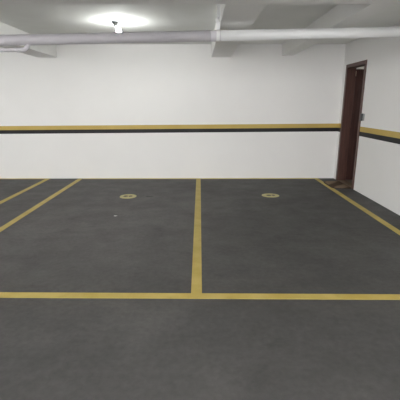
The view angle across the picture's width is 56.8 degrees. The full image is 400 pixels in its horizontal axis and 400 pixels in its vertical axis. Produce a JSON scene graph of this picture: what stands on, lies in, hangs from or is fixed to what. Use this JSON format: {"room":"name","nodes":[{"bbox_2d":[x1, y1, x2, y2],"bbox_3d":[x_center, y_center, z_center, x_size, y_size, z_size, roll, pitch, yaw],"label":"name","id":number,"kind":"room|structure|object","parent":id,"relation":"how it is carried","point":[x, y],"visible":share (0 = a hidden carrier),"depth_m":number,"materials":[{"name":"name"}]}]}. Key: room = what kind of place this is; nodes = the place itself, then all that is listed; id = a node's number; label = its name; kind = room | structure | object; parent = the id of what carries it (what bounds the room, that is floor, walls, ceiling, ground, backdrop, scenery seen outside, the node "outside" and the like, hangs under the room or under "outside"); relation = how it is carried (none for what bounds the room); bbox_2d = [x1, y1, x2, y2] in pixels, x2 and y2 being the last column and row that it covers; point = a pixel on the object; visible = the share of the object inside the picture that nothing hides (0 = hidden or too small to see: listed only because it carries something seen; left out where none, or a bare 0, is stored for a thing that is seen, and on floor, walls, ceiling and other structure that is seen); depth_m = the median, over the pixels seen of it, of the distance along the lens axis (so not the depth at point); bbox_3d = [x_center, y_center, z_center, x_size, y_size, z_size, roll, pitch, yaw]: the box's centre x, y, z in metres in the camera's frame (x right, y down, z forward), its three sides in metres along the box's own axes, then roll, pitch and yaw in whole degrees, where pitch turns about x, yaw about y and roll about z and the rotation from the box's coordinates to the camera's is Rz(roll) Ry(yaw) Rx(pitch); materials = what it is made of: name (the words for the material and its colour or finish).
{"room":"parking garage","nodes":[
{"label":"parking garage","id":0,"kind":"room"},
{"bbox_2d":[0,44,345,178],"bbox_3d":[-3.040,-1.815,7.829,12.232,2.740,0.150,0,15,0],"label":"wall","id":1,"kind":"structure","parent":0,"point":[86,84],"depth_m":7.73,"materials":[{"name":"white paint"}]},
{"bbox_2d":[0,124,337,129],"bbox_3d":[-3.040,-1.530,7.826,11.930,0.162,0.002,0,15,0],"label":"yellow stripe","id":2,"kind":"object","parent":1,"relation":"attached to","point":[215,126],"visible":1,"depth_m":7.82,"materials":[{"name":"paint"}]},
{"bbox_2d":[0,128,337,133],"bbox_3d":[-3.040,-1.451,7.846,11.930,0.156,0.002,0,15,0],"label":"black stripe","id":3,"kind":"object","parent":1,"relation":"attached to","point":[227,129],"visible":1,"depth_m":7.84,"materials":[{"name":"paint"}]},
{"bbox_2d":[0,178,399,399],"bbox_3d":[-3.109,1.120,2.340,12.082,0.150,12.261,0,15,0],"label":"floor","id":4,"kind":"structure","parent":0,"point":[309,238],"depth_m":3.21,"materials":[{"name":"concrete"}]},
{"bbox_2d":[0,178,45,178],"bbox_3d":[-6.137,-0.461,8.069,5.534,0.003,0.070,0,15,0],"label":"edging","id":5,"kind":"object","parent":4,"relation":"on","point":[0,178],"visible":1,"depth_m":8.09,"materials":[{"name":"yellow paint"}]},
{"bbox_2d":[0,178,50,203],"bbox_3d":[-3.318,0.165,5.675,0.094,0.003,5.023,0,15,0],"label":"parking line","id":6,"kind":"object","parent":4,"relation":"on","point":[46,179],"visible":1,"depth_m":6.98,"materials":[{"name":"yellow paint"}]},
{"bbox_2d":[0,178,82,231],"bbox_3d":[-2.608,0.166,5.671,0.094,0.003,5.032,0,15,0],"label":"parking line","id":7,"kind":"object","parent":4,"relation":"on","point":[27,212],"visible":1,"depth_m":5.84,"materials":[{"name":"yellow paint"}]},
{"bbox_2d":[120,194,135,198],"bbox_3d":[-1.271,-0.065,6.542,0.292,0.004,0.320,0,15,0],"label":"floor marking","id":8,"kind":"object","parent":4,"relation":"on","point":[126,196],"depth_m":6.53,"materials":[{"name":"yellow paint"}]},
{"bbox_2d":[84,178,195,178],"bbox_3d":[-1.312,-0.466,8.072,2.470,0.003,0.070,0,15,0],"label":"edging","id":9,"kind":"object","parent":4,"relation":"on","point":[84,178],"visible":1,"depth_m":8.08,"materials":[{"name":"yellow paint"}]},
{"bbox_2d":[191,178,201,292],"bbox_3d":[-0.033,0.167,5.657,0.094,0.003,5.064,0,15,0],"label":"parking line","id":10,"kind":"object","parent":4,"relation":"on","point":[196,285],"visible":1,"depth_m":4.22,"materials":[{"name":"yellow paint"}]},
{"bbox_2d":[0,292,399,299],"bbox_3d":[-3.035,0.815,3.200,11.934,0.003,0.090,0,15,1],"label":"parking line","id":11,"kind":"object","parent":4,"relation":"on","point":[2,294],"visible":1,"depth_m":3.15,"materials":[{"name":"yellow paint"}]},
{"bbox_2d":[201,178,313,178],"bbox_3d":[1.255,-0.468,8.073,2.461,0.003,0.070,0,15,0],"label":"edging","id":12,"kind":"object","parent":4,"relation":"on","point":[201,178],"visible":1,"depth_m":8.07,"materials":[{"name":"yellow paint"}]},
{"bbox_2d":[262,193,278,196],"bbox_3d":[1.259,-0.083,6.601,0.310,0.004,0.290,0,15,0],"label":"floor marking","id":13,"kind":"object","parent":4,"relation":"on","point":[266,194],"depth_m":6.59,"materials":[{"name":"yellow paint"}]},
{"bbox_2d":[324,181,350,188],"bbox_3d":[2.739,-0.311,7.437,0.365,0.014,0.660,0,15,0],"label":"doormat","id":14,"kind":"object","parent":4,"relation":"on","point":[333,184],"visible":1,"depth_m":7.35,"materials":[{"name":"brown fabric"}]},
{"bbox_2d":[314,178,399,234],"bbox_3d":[2.538,0.169,5.643,0.094,0.003,5.096,0,15,0],"label":"parking line","id":15,"kind":"object","parent":4,"relation":"on","point":[365,210],"visible":1,"depth_m":5.69,"materials":[{"name":"yellow paint"}]},
{"bbox_2d":[0,4,399,43],"bbox_3d":[-3.037,-1.675,1.605,12.232,0.150,12.261,0,15,0],"label":"ceiling","id":16,"kind":"structure","parent":0,"point":[29,18],"depth_m":5.15,"materials":[{"name":"paint"}]},
{"bbox_2d":[0,22,56,57],"bbox_3d":[-3.080,-2.472,5.428,0.390,0.250,4.161,0,15,0],"label":"beam","id":17,"kind":"structure","parent":16,"relation":"attached to","point":[40,51],"depth_m":6.59,"materials":[{"name":"paint"}]},
{"bbox_2d":[111,20,120,31],"bbox_3d":[-1.217,-2.494,5.338,0.128,0.165,0.121,11,19,37],"label":"bulb","id":18,"kind":"object","parent":16,"relation":"attached to","point":[115,22],"visible":0.92,"depth_m":5.32,"materials":[{"name":"plastic"}]},
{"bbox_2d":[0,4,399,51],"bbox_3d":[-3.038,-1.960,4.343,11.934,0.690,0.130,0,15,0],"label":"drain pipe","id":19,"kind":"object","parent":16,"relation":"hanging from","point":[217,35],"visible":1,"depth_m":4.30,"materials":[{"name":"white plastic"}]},
{"bbox_2d":[211,4,266,56],"bbox_3d":[0.429,-2.476,5.430,0.392,0.250,4.161,0,15,0],"label":"beam","id":20,"kind":"structure","parent":16,"relation":"attached to","point":[232,16],"depth_m":4.18,"materials":[{"name":"paint"}]},
{"bbox_2d":[282,4,392,55],"bbox_3d":[1.762,-2.492,5.427,0.225,0.220,4.161,0,15,0],"label":"beam","id":21,"kind":"structure","parent":16,"relation":"attached to","point":[341,15],"depth_m":4.50,"materials":[{"name":"paint"}]},
{"bbox_2d":[334,22,399,214],"bbox_3d":[3.006,-0.211,1.994,0.150,2.890,11.961,0,15,0],"label":"wall","id":22,"kind":"structure","parent":0,"point":[377,173],"depth_m":6.06,"materials":[{"name":"white paint"}]},
{"bbox_2d":[336,60,366,188],"bbox_3d":[3.406,-1.444,7.202,0.989,2.330,0.930,0,15,0],"label":"door","id":23,"kind":"structure","parent":22,"relation":"in","point":[354,85],"depth_m":7.53,"materials":[{"name":"brown wood"}]},
{"bbox_2d":[360,113,364,120],"bbox_3d":[2.905,-1.485,6.628,0.044,0.128,0.101,0,15,0],"label":"wall switch","id":24,"kind":"object","parent":22,"relation":"attached to","point":[361,114],"visible":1,"depth_m":6.61,"materials":[{"name":"grey plastic"}]},
{"bbox_2d":[359,132,399,143],"bbox_3d":[2.930,0.164,1.526,0.002,0.080,10.865,0,15,0],"label":"black stripe","id":25,"kind":"object","parent":22,"relation":"attached to","point":[363,134],"visible":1,"depth_m":5.98,"materials":[{"name":"paint"}]},
{"bbox_2d":[360,127,399,138],"bbox_3d":[2.930,0.082,1.505,0.002,0.090,10.865,0,15,0],"label":"yellow stripe","id":26,"kind":"object","parent":22,"relation":"attached to","point":[393,134],"visible":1,"depth_m":5.99,"materials":[{"name":"paint"}]}
]}

